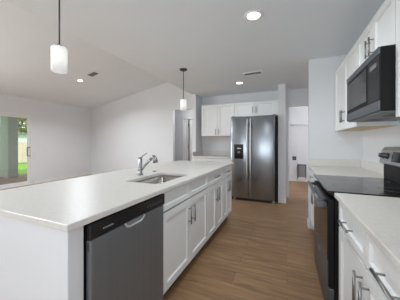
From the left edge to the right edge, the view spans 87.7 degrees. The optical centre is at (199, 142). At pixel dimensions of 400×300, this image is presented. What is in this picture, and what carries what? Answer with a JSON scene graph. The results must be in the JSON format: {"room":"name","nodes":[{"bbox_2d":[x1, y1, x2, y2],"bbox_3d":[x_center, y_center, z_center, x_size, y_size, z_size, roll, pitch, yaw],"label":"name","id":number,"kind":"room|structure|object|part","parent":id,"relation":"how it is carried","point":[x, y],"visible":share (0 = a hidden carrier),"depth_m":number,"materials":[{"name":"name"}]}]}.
{"room":"kitchen","nodes":[
{"label":"kitchen","id":0,"kind":"room"},
{"bbox_2d":[0,94,90,183],"bbox_3d":[-5.849,-0.017,4.234,0.120,2.530,8.540,0,0,23],"label":"wall","id":1,"kind":"structure","parent":0,"point":[66,129],"depth_m":6.82,"materials":[{"name":"paint"}]},
{"bbox_2d":[0,112,31,189],"bbox_3d":[-5.358,0.223,5.324,0.146,2.050,1.830,0,0,23],"label":"door","id":2,"kind":"structure","parent":1,"relation":"in","point":[29,117],"depth_m":6.08,"materials":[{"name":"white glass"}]},
{"bbox_2d":[34,172,90,183],"bbox_3d":[-4.567,1.203,7.128,0.014,0.090,1.970,0,0,23],"label":"baseboard","id":3,"kind":"structure","parent":1,"relation":"attached to","point":[83,174],"depth_m":6.93,"materials":[{"name":"white wood"}]},
{"bbox_2d":[0,0,166,108],"bbox_3d":[-3.642,-1.790,3.311,4.905,1.062,8.540,0,0,23],"label":"ceiling","id":4,"kind":"structure","parent":0,"point":[26,39],"depth_m":4.85,"materials":[{"name":"paint"}]},
{"bbox_2d":[85,71,100,76],"bbox_3d":[-2.731,-1.738,5.315,0.316,0.068,0.220,0,0,23],"label":"ceiling vent","id":5,"kind":"object","parent":4,"relation":"in","point":[93,73],"visible":1,"depth_m":5.31,"materials":[{"name":"white plastic"}]},
{"bbox_2d":[91,82,191,172],"bbox_3d":[-1.963,-0.476,7.172,4.785,3.449,0.120,0,0,23],"label":"wall","id":6,"kind":"structure","parent":0,"point":[123,130],"depth_m":7.22,"materials":[{"name":"paint"}]},
{"bbox_2d":[1,175,323,299],"bbox_3d":[-0.841,1.298,3.809,9.690,0.100,11.620,0,0,23],"label":"floor","id":7,"kind":"structure","parent":0,"point":[261,250],"depth_m":2.21,"materials":[{"name":"brown wood"}]},
{"bbox_2d":[0,216,83,299],"bbox_3d":[-0.363,0.806,2.307,0.750,0.884,2.793,0,0,23],"label":"kitchen island","id":8,"kind":"object","parent":7,"relation":"on","point":[37,262],"visible":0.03,"depth_m":0.95,"materials":[{"name":"paint"}]},
{"bbox_2d":[0,160,233,231],"bbox_3d":[-0.457,0.349,2.346,1.021,0.030,2.843,0,0,23],"label":"island countertop","id":9,"kind":"structure","parent":8,"relation":"on","point":[66,205],"depth_m":1.33,"materials":[{"name":"stone"}]},
{"bbox_2d":[137,153,157,175],"bbox_3d":[-0.526,0.220,2.084,0.242,0.228,0.060,0,0,23],"label":"faucet","id":10,"kind":"object","parent":9,"relation":"on","point":[140,167],"visible":1,"depth_m":2.09,"materials":[{"name":"silver metal"}]},
{"bbox_3d":[-0.542,0.224,2.091,0.142,0.137,0.027,0,0,23],"label":"spout","id":11,"kind":"part","parent":10,"relation":"part of","materials":[{"name":"silver metal"}]},
{"bbox_2d":[137,175,181,183],"bbox_3d":[-0.376,0.458,1.986,0.375,0.185,0.615,0,0,23],"label":"sink","id":12,"kind":"object","parent":9,"relation":"in","point":[160,179],"visible":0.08,"depth_m":2.25,"materials":[{"name":"metal"}]},
{"bbox_2d":[84,194,164,299],"bbox_3d":[-0.639,0.812,1.342,0.578,0.872,0.631,0,0,23],"label":"dishwasher","id":13,"kind":"object","parent":7,"relation":"on","point":[123,249],"visible":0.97,"depth_m":1.17,"materials":[{"name":"grey metal"}]},
{"bbox_2d":[84,225,86,299],"bbox_3d":[-0.661,0.814,1.351,0.530,0.868,0.631,0,0,23],"label":"tub","id":14,"kind":"object","parent":13,"relation":"in","point":[85,241],"depth_m":0.96,"materials":[{"name":"black plastic"}]},
{"bbox_3d":[-0.396,0.413,1.241,0.040,0.075,0.626,0,0,23],"label":"control panel","id":15,"kind":"part","parent":13,"relation":"part of","materials":[{"name":"black plastic"}]},
{"bbox_3d":[-0.380,0.467,1.227,0.012,0.038,0.178,0,0,23],"label":"handle","id":16,"kind":"part","parent":13,"relation":"part of","materials":[{"name":"silver metal"}]},
{"bbox_2d":[162,175,207,296],"bbox_3d":[-0.355,0.806,2.083,0.649,0.884,0.940,0,0,23],"label":"base cabinet","id":17,"kind":"object","parent":7,"relation":"on","point":[185,207],"visible":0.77,"depth_m":1.86,"materials":[{"name":"white wood"}]},
{"bbox_3d":[-0.191,0.447,1.760,0.019,0.142,0.466,0,0,23],"label":"drawer","id":18,"kind":"part","parent":17,"relation":"part of","materials":[{"name":"white wood"}]},
{"bbox_3d":[-0.191,0.833,1.760,0.019,0.600,0.466,0,0,23],"label":"door","id":19,"kind":"part","parent":17,"relation":"part of","materials":[{"name":"white wood"}]},
{"bbox_3d":[-0.058,0.673,2.005,0.039,0.165,0.013,0,0,23],"label":"handle","id":20,"kind":"part","parent":17,"relation":"part of","materials":[{"name":"silver metal"}]},
{"bbox_3d":[-0.010,0.447,2.194,0.019,0.142,0.466,0,0,23],"label":"drawer","id":21,"kind":"part","parent":17,"relation":"part of","materials":[{"name":"white wood"}]},
{"bbox_3d":[-0.010,0.833,2.194,0.019,0.600,0.466,0,0,23],"label":"door","id":22,"kind":"part","parent":17,"relation":"part of","materials":[{"name":"white wood"}]},
{"bbox_2d":[193,158,230,161],"bbox_3d":[0.362,0.806,5.047,0.935,0.884,0.638,0,0,23],"label":"base cabinet","id":23,"kind":"object","parent":7,"relation":"on","point":[194,159],"visible":0.15,"depth_m":4.77,"materials":[{"name":"white wood"}]},
{"bbox_2d":[192,151,230,158],"bbox_3d":[0.367,0.298,5.056,0.940,0.132,0.637,0,0,23],"label":"countertop","id":24,"kind":"structure","parent":23,"relation":"on","point":[199,154],"depth_m":5.24,"materials":[{"name":"stone"}]},
{"bbox_2d":[202,169,222,247],"bbox_3d":[-0.049,0.806,2.815,0.649,0.884,0.643,0,0,23],"label":"base cabinet","id":25,"kind":"object","parent":7,"relation":"on","point":[215,179],"visible":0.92,"depth_m":2.65,"materials":[{"name":"white wood"}]},
{"bbox_3d":[0.143,0.833,2.561,0.019,0.600,0.318,0,0,23],"label":"door","id":26,"kind":"part","parent":25,"relation":"part of","materials":[{"name":"white wood"}]},
{"bbox_3d":[0.205,0.447,2.709,0.019,0.142,0.639,0,0,23],"label":"drawer","id":27,"kind":"part","parent":25,"relation":"part of","materials":[{"name":"white wood"}]},
{"bbox_3d":[0.267,0.833,2.857,0.019,0.600,0.318,0,0,23],"label":"door","id":28,"kind":"part","parent":25,"relation":"part of","materials":[{"name":"white wood"}]},
{"bbox_2d":[218,165,231,227],"bbox_3d":[0.169,0.806,3.337,0.649,0.884,0.483,0,0,23],"label":"base cabinet","id":29,"kind":"object","parent":7,"relation":"on","point":[227,171],"visible":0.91,"depth_m":3.21,"materials":[{"name":"white wood"}]},
{"bbox_3d":[0.377,0.833,3.119,0.019,0.600,0.238,0,0,23],"label":"door","id":30,"kind":"part","parent":29,"relation":"part of","materials":[{"name":"white wood"}]},
{"bbox_3d":[0.423,0.447,3.230,0.019,0.142,0.479,0,0,23],"label":"drawer","id":31,"kind":"part","parent":29,"relation":"part of","materials":[{"name":"white wood"}]},
{"bbox_3d":[0.470,0.833,3.342,0.019,0.600,0.238,0,0,23],"label":"door","id":32,"kind":"part","parent":29,"relation":"part of","materials":[{"name":"white wood"}]},
{"bbox_2d":[231,114,277,203],"bbox_3d":[1.218,0.341,4.627,0.942,1.814,0.714,0,0,23],"label":"refrigerator","id":33,"kind":"object","parent":7,"relation":"on","point":[254,139],"visible":1,"depth_m":4.34,"materials":[{"name":"silver metal"}]},
{"bbox_3d":[0.860,0.317,4.489,0.388,1.738,0.074,0,0,23],"label":"door","id":34,"kind":"part","parent":33,"relation":"part of","materials":[{"name":"silver metal"}]},
{"bbox_3d":[0.990,0.138,4.379,0.027,1.269,0.081,0,0,23],"label":"handle","id":35,"kind":"part","parent":33,"relation":"part of","materials":[{"name":"silver metal"}]},
{"bbox_3d":[1.056,0.138,4.351,0.027,1.269,0.081,0,0,23],"label":"handle","id":36,"kind":"part","parent":33,"relation":"part of","materials":[{"name":"silver metal"}]},
{"bbox_3d":[1.282,0.317,4.312,0.512,1.738,0.074,0,0,23],"label":"door","id":37,"kind":"part","parent":33,"relation":"part of","materials":[{"name":"silver metal"}]},
{"bbox_2d":[309,170,317,229],"bbox_3d":[1.666,0.806,2.440,0.639,0.884,0.964,0,0,23],"label":"base cabinet","id":38,"kind":"object","parent":7,"relation":"on","point":[312,177],"visible":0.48,"depth_m":2.78,"materials":[{"name":"white wood"}]},
{"bbox_3d":[1.509,0.833,2.767,0.019,0.600,0.478,0,0,23],"label":"door","id":39,"kind":"part","parent":38,"relation":"part of","materials":[{"name":"white wood"}]},
{"bbox_3d":[1.509,0.447,2.767,0.019,0.142,0.478,0,0,23],"label":"drawer","id":40,"kind":"part","parent":38,"relation":"part of","materials":[{"name":"white wood"}]},
{"bbox_2d":[309,158,383,177],"bbox_3d":[1.679,0.298,2.442,0.634,0.132,0.977,0,0,23],"label":"countertop","id":41,"kind":"structure","parent":38,"relation":"on","point":[335,167],"depth_m":2.55,"materials":[{"name":"stone"}]},
{"bbox_2d":[307,147,399,299],"bbox_3d":[1.282,0.644,1.650,0.709,1.208,0.778,0,0,23],"label":"range","id":42,"kind":"object","parent":7,"relation":"on","point":[326,206],"visible":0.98,"depth_m":1.57,"materials":[{"name":"black metal"}]},
{"bbox_3d":[0.987,0.406,1.774,0.071,0.035,0.710,0,0,23],"label":"handle","id":43,"kind":"part","parent":42,"relation":"part of","materials":[{"name":"silver metal"}]},
{"bbox_3d":[1.014,0.601,1.762,0.004,0.405,0.746,0,0,23],"label":"glass","id":44,"kind":"part","parent":42,"relation":"part of","materials":[{"name":"black glass"}]},
{"bbox_3d":[1.032,1.091,1.755,0.038,0.203,0.764,0,0,23],"label":"drawer","id":45,"kind":"part","parent":42,"relation":"part of","materials":[{"name":"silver metal"}]},
{"bbox_3d":[1.033,0.683,1.754,0.036,0.594,0.764,0,0,23],"label":"oven door","id":46,"kind":"part","parent":42,"relation":"part of","materials":[{"name":"black glass"}]},
{"bbox_2d":[314,175,399,197],"bbox_3d":[1.284,0.337,1.649,0.593,0.018,0.778,0,0,23],"label":"cooktop","id":47,"kind":"object","parent":42,"relation":"in","point":[386,186],"depth_m":1.58,"materials":[{"name":"glass"}]},
{"bbox_3d":[1.582,0.117,1.774,0.043,0.053,0.052,0,0,23],"label":"knob","id":48,"kind":"part","parent":42,"relation":"part of","materials":[{"name":"black plastic"}]},
{"bbox_2d":[338,203,399,299],"bbox_3d":[0.978,0.806,0.795,0.639,0.884,1.022,0,0,23],"label":"base cabinet","id":49,"kind":"object","parent":7,"relation":"on","point":[365,272],"visible":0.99,"depth_m":0.94,"materials":[{"name":"white wood"}]},
{"bbox_3d":[0.800,0.463,1.147,0.038,0.014,0.170,0,0,23],"label":"handle","id":50,"kind":"part","parent":49,"relation":"part of","materials":[{"name":"silver metal"}]},
{"bbox_3d":[0.827,0.457,1.136,0.019,0.162,0.507,0,0,23],"label":"drawer","id":51,"kind":"part","parent":49,"relation":"part of","materials":[{"name":"white wood"}]},
{"bbox_3d":[0.827,0.843,1.136,0.019,0.580,0.507,0,0,23],"label":"door","id":52,"kind":"part","parent":49,"relation":"part of","materials":[{"name":"white wood"}]},
{"bbox_3d":[0.718,0.673,0.950,0.039,0.165,0.013,0,0,23],"label":"handle","id":53,"kind":"part","parent":49,"relation":"part of","materials":[{"name":"silver metal"}]},
{"bbox_3d":[0.685,0.673,0.872,0.039,0.165,0.013,0,0,23],"label":"handle","id":54,"kind":"part","parent":49,"relation":"part of","materials":[{"name":"silver metal"}]},
{"bbox_2d":[334,193,399,271],"bbox_3d":[0.983,0.298,0.777,0.634,0.132,1.052,0,0,23],"label":"countertop","id":55,"kind":"structure","parent":49,"relation":"on","point":[378,216],"depth_m":0.92,"materials":[{"name":"stone"}]},
{"bbox_3d":[0.629,0.843,0.664,0.019,0.580,0.507,0,0,23],"label":"door","id":56,"kind":"part","parent":49,"relation":"part of","materials":[{"name":"white wood"}]},
{"bbox_3d":[0.629,0.457,0.664,0.019,0.162,0.507,0,0,23],"label":"drawer","id":57,"kind":"part","parent":49,"relation":"part of","materials":[{"name":"white wood"}]},
{"bbox_3d":[0.603,0.463,0.675,0.038,0.014,0.170,0,0,23],"label":"handle","id":58,"kind":"part","parent":49,"relation":"part of","materials":[{"name":"silver metal"}]},
{"bbox_2d":[175,109,191,160],"bbox_3d":[-0.565,0.028,7.444,2.415,2.440,0.100,0,0,23],"label":"wall","id":59,"kind":"structure","parent":0,"point":[179,115],"depth_m":7.46,"materials":[{"name":"paint"}]},
{"bbox_2d":[182,117,191,160],"bbox_3d":[-0.350,0.188,7.311,0.605,2.120,0.060,0,0,23],"label":"door","id":60,"kind":"structure","parent":59,"relation":"in","point":[186,124],"depth_m":7.36,"materials":[{"name":"white wood"}]},
{"bbox_2d":[5,0,384,96],"bbox_3d":[1.422,-1.252,2.863,4.785,0.120,11.620,0,0,23],"label":"ceiling","id":61,"kind":"structure","parent":0,"point":[213,40],"depth_m":2.28,"materials":[{"name":"paint"}]},
{"bbox_2d":[51,0,67,73],"bbox_3d":[-1.037,-0.856,1.534,0.124,0.672,0.124,0,0,23],"label":"pendant lamp","id":62,"kind":"object","parent":61,"relation":"hanging from","point":[59,53],"visible":1,"depth_m":1.50,"materials":[{"name":"white glass"}]},
{"bbox_3d":[-1.037,-0.942,1.534,0.011,0.440,0.010,0,0,23],"label":"rod","id":63,"kind":"part","parent":62,"relation":"part of","materials":[{"name":"silver metal"}]},
{"bbox_3d":[-1.037,-0.610,1.534,0.103,0.180,0.103,0,0,23],"label":"lamp shade","id":64,"kind":"part","parent":62,"relation":"part of","materials":[{"name":"white glass"}]},
{"bbox_2d":[180,68,186,110],"bbox_3d":[-0.271,-0.856,3.397,0.124,0.672,0.124,0,0,23],"label":"pendant lamp","id":65,"kind":"object","parent":61,"relation":"hanging from","point":[183,102],"visible":1,"depth_m":3.37,"materials":[{"name":"white glass"}]},
{"bbox_3d":[-0.271,-0.610,3.397,0.103,0.180,0.103,0,0,23],"label":"lamp shade","id":66,"kind":"part","parent":65,"relation":"part of","materials":[{"name":"white glass"}]},
{"bbox_2d":[242,70,262,75],"bbox_3d":[0.909,-1.187,3.587,0.340,0.010,0.150,0,0,23],"label":"ceiling vent","id":67,"kind":"object","parent":61,"relation":"in","point":[254,72],"visible":1,"depth_m":3.58,"materials":[{"name":"white plastic"}]},
{"bbox_2d":[244,10,263,20],"bbox_3d":[0.504,-1.188,1.957,0.180,0.009,0.180,0,0,23],"label":"recessed light","id":68,"kind":"object","parent":61,"relation":"in","point":[252,15],"visible":1,"depth_m":1.95,"materials":[{"name":"white plastic"}]},
{"bbox_2d":[192,94,201,160],"bbox_3d":[0.653,0.028,7.093,0.102,2.440,4.168,0,0,23],"label":"wall","id":69,"kind":"structure","parent":0,"point":[196,100],"depth_m":5.19,"materials":[{"name":"paint"}]},
{"bbox_2d":[192,151,202,155],"bbox_3d":[-0.057,0.283,5.235,0.020,0.102,0.635,0,0,23],"label":"backsplash","id":70,"kind":"structure","parent":69,"relation":"attached to","point":[197,153],"depth_m":5.20,"materials":[{"name":"stone"}]},
{"bbox_2d":[202,88,307,196],"bbox_3d":[2.239,0.028,4.685,4.683,2.440,0.120,0,0,23],"label":"wall","id":71,"kind":"structure","parent":0,"point":[293,96],"depth_m":5.07,"materials":[{"name":"paint"}]},
{"bbox_2d":[203,151,230,155],"bbox_3d":[0.495,0.283,5.337,0.920,0.102,0.020,0,0,23],"label":"backsplash","id":72,"kind":"structure","parent":71,"relation":"attached to","point":[228,153],"depth_m":5.35,"materials":[{"name":"stone"}]},
{"bbox_2d":[201,103,234,136],"bbox_3d":[0.471,-0.536,5.171,0.836,0.772,0.342,0,0,23],"label":"upper cabinet","id":73,"kind":"object","parent":71,"relation":"attached to","point":[215,119],"visible":0.93,"depth_m":5.05,"materials":[{"name":"white wood"}]},
{"bbox_3d":[0.231,-0.537,5.138,0.414,0.766,0.019,0,0,23],"label":"door","id":74,"kind":"part","parent":73,"relation":"part of","materials":[{"name":"white wood"}]},
{"bbox_3d":[0.616,-0.537,4.977,0.414,0.766,0.019,0,0,23],"label":"door","id":75,"kind":"part","parent":73,"relation":"part of","materials":[{"name":"white wood"}]},
{"bbox_2d":[235,100,275,116],"bbox_3d":[1.283,-0.754,4.832,0.916,0.335,0.342,0,0,23],"label":"upper cabinet","id":76,"kind":"object","parent":71,"relation":"attached to","point":[257,108],"visible":0.94,"depth_m":4.70,"materials":[{"name":"white wood"}]},
{"bbox_3d":[1.024,-0.754,4.806,0.454,0.331,0.019,0,0,23],"label":"door","id":77,"kind":"part","parent":76,"relation":"part of","materials":[{"name":"white wood"}]},
{"bbox_3d":[1.447,-0.754,4.630,0.454,0.331,0.019,0,0,23],"label":"door","id":78,"kind":"part","parent":76,"relation":"part of","materials":[{"name":"white wood"}]},
{"bbox_2d":[276,100,277,116],"bbox_3d":[1.736,-0.754,4.661,0.048,0.335,0.311,0,0,23],"label":"trim","id":79,"kind":"structure","parent":76,"relation":"attached to","point":[276,100],"depth_m":4.52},
{"bbox_2d":[288,104,307,196],"bbox_3d":[2.407,0.208,4.615,0.838,2.080,0.128,0,0,23],"label":"trim","id":80,"kind":"structure","parent":71,"relation":"attached to","point":[305,104],"depth_m":4.71,"materials":[{"name":"white wood"}]},
{"bbox_2d":[278,84,285,197],"bbox_3d":[1.782,0.028,4.524,0.140,2.440,0.530,0,0,23],"label":"wall","id":81,"kind":"structure","parent":0,"point":[281,87],"depth_m":4.28,"materials":[{"name":"paint"}]},
{"bbox_2d":[278,194,285,202],"bbox_3d":[1.786,1.198,4.515,0.154,0.100,0.544,0,0,23],"label":"baseboard","id":82,"kind":"structure","parent":81,"relation":"attached to","point":[280,200],"depth_m":4.27,"materials":[{"name":"white wood"}]},
{"bbox_2d":[289,106,307,178],"bbox_3d":[3.854,0.028,6.366,3.000,2.440,0.120,0,0,23],"label":"wall","id":83,"kind":"structure","parent":0,"point":[298,135],"depth_m":6.62,"materials":[{"name":"paint"}]},
{"bbox_2d":[289,178,307,181],"bbox_3d":[3.828,1.198,6.304,3.000,0.100,0.014,0,0,23],"label":"baseboard","id":84,"kind":"structure","parent":83,"relation":"attached to","point":[290,179],"depth_m":6.62,"materials":[{"name":"white wood"}]},
{"bbox_2d":[289,124,307,125],"bbox_3d":[3.750,-0.403,6.234,2.890,0.310,0.215,0,0,23],"label":"wire shelf","id":85,"kind":"object","parent":83,"relation":"attached to","point":[289,124],"visible":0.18,"depth_m":6.45,"materials":[{"name":"white metal"}]},
{"bbox_2d":[297,164,305,180],"bbox_3d":[3.201,0.948,6.542,0.260,0.500,0.031,0,0,23],"label":"hatch","id":86,"kind":"object","parent":83,"relation":"attached to","point":[301,168],"visible":1,"depth_m":6.54,"materials":[{"name":"black plastic"}]},
{"bbox_3d":[3.204,0.910,6.549,0.210,0.375,0.016,0,0,23],"label":"panel","id":87,"kind":"part","parent":86,"relation":"part of","materials":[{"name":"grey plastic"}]},
{"bbox_2d":[308,55,361,221],"bbox_3d":[2.666,0.028,2.625,2.305,2.440,0.120,0,0,23],"label":"wall","id":88,"kind":"structure","parent":0,"point":[324,142],"depth_m":2.94,"materials":[{"name":"paint"}]},
{"bbox_2d":[307,218,312,228],"bbox_3d":[1.627,1.198,3.059,0.079,0.100,0.144,0,0,23],"label":"baseboard","id":89,"kind":"structure","parent":88,"relation":"attached to","point":[309,224],"depth_m":3.00,"materials":[{"name":"white wood"}]},
{"bbox_2d":[309,158,360,166],"bbox_3d":[1.857,0.283,2.886,0.607,0.102,0.020,0,0,23],"label":"backsplash","id":90,"kind":"structure","parent":88,"relation":"attached to","point":[312,161],"depth_m":2.87,"materials":[{"name":"stone"}]},
{"bbox_2d":[362,120,399,164],"bbox_3d":[1.080,0.028,0.031,0.120,2.440,5.890,0,0,23],"label":"wall","id":91,"kind":"structure","parent":0,"point":[374,141],"depth_m":2.31,"materials":[{"name":"paint"}]},
{"bbox_2d":[335,42,398,130],"bbox_3d":[1.815,-0.558,2.380,0.361,0.817,0.976,0,0,23],"label":"upper cabinet","id":92,"kind":"object","parent":91,"relation":"attached to","point":[348,66],"visible":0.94,"depth_m":2.38,"materials":[{"name":"white wood"}]},
{"bbox_3d":[1.787,-0.559,2.656,0.019,0.811,0.484,0,0,23],"label":"door","id":93,"kind":"part","parent":92,"relation":"part of","materials":[{"name":"white wood"}]},
{"bbox_3d":[1.599,-0.559,2.206,0.019,0.811,0.484,0,0,23],"label":"door","id":94,"kind":"part","parent":92,"relation":"part of","materials":[{"name":"white wood"}]},
{"bbox_2d":[361,160,383,174],"bbox_3d":[1.962,0.283,2.324,0.020,0.102,0.977,0,0,23],"label":"backsplash","id":95,"kind":"structure","parent":91,"relation":"attached to","point":[375,167],"depth_m":2.36,"materials":[{"name":"stone"}]},
{"bbox_2d":[357,0,395,68],"bbox_3d":[1.479,-0.787,1.576,0.361,0.360,0.760,0,0,23],"label":"upper cabinet","id":96,"kind":"object","parent":91,"relation":"attached to","point":[381,30],"visible":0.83,"depth_m":1.53,"materials":[{"name":"white wood"}]},
{"bbox_3d":[1.431,-0.787,1.803,0.019,0.356,0.376,0,0,23],"label":"door","id":97,"kind":"part","parent":96,"relation":"part of","materials":[{"name":"white wood"}]},
{"bbox_3d":[1.345,-0.742,1.672,0.039,0.140,0.013,0,0,23],"label":"handle","id":98,"kind":"part","parent":96,"relation":"part of","materials":[{"name":"silver metal"}]},
{"bbox_3d":[1.317,-0.742,1.605,0.039,0.140,0.013,0,0,23],"label":"handle","id":99,"kind":"part","parent":96,"relation":"part of","materials":[{"name":"silver metal"}]},
{"bbox_2d":[347,44,399,121],"bbox_3d":[1.452,-0.396,1.588,0.392,0.416,0.760,0,0,23],"label":"microwave","id":100,"kind":"object","parent":96,"relation":"attached to","point":[371,89],"visible":0.97,"depth_m":1.41,"materials":[{"name":"black metal"}]},
{"bbox_3d":[1.309,-0.417,1.748,0.003,0.240,0.505,0,0,23],"label":"door glass","id":101,"kind":"part","parent":100,"relation":"part of","materials":[{"name":"black glass"}]},
{"bbox_3d":[1.315,-0.411,1.748,0.008,0.285,0.570,0,0,23],"label":"door","id":102,"kind":"part","parent":100,"relation":"part of","materials":[{"name":"black glass"}]},
{"bbox_3d":[1.167,-0.411,1.396,0.010,0.285,0.186,0,0,23],"label":"control panel","id":103,"kind":"part","parent":100,"relation":"part of","materials":[{"name":"black plastic"}]},
{"bbox_3d":[1.284,-0.787,1.452,0.019,0.356,0.376,0,0,23],"label":"door","id":104,"kind":"part","parent":96,"relation":"part of","materials":[{"name":"white wood"}]},
{"bbox_2d":[396,0,399,116],"bbox_3d":[1.157,-0.558,0.807,0.361,0.817,0.902,0,0,23],"label":"upper cabinet","id":105,"kind":"object","parent":91,"relation":"attached to","point":[397,1],"visible":1,"depth_m":1.25,"materials":[{"name":"white wood"}]},
{"label":"outside","id":106,"kind":"structure","parent":0,"visible":0},
{"bbox_2d":[18,162,26,174],"bbox_3d":[-19.093,1.378,18.821,30.250,0.140,60.000,0,0,23],"label":"lawn","id":107,"kind":"structure","parent":106,"point":[22,167],"depth_m":10.37,"materials":[{"name":"green plant"}]},
{"bbox_2d":[18,142,26,162],"bbox_3d":[-11.139,0.628,12.244,0.120,1.360,12.120,0,0,23],"label":"fence","id":108,"kind":"object","parent":107,"relation":"on","point":[22,146],"visible":0.06,"depth_m":12.77,"materials":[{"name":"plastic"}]},
{"bbox_2d":[18,118,26,133],"bbox_3d":[-12.855,-1.175,15.919,3.667,4.942,3.700,0,0,23],"label":"leafy tree","id":109,"kind":"object","parent":107,"relation":"on","point":[21,121],"visible":0.09,"depth_m":15.17,"materials":[{"name":"green plant"}]},
{"bbox_2d":[18,131,26,141],"bbox_3d":[-17.858,-0.072,22.099,6.600,2.760,13.600,0,0,23],"label":"neighbor house","id":110,"kind":"structure","parent":107,"relation":"on","point":[22,137],"depth_m":18.76,"materials":[{"name":"white"}]},
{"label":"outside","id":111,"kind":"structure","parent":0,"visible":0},
{"bbox_2d":[0,174,26,184],"bbox_3d":[-6.766,1.313,5.647,2.660,0.070,7.200,0,0,23],"label":"patio slab","id":112,"kind":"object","parent":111,"point":[22,177],"depth_m":7.14,"materials":[{"name":"concrete"}]},
{"bbox_2d":[0,116,18,177],"bbox_3d":[-7.048,0.088,7.683,0.563,2.380,0.330,0,0,23],"label":"patio column","id":113,"kind":"structure","parent":112,"relation":"on","point":[8,125],"depth_m":7.56,"materials":[{"name":"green paint"}]}
]}

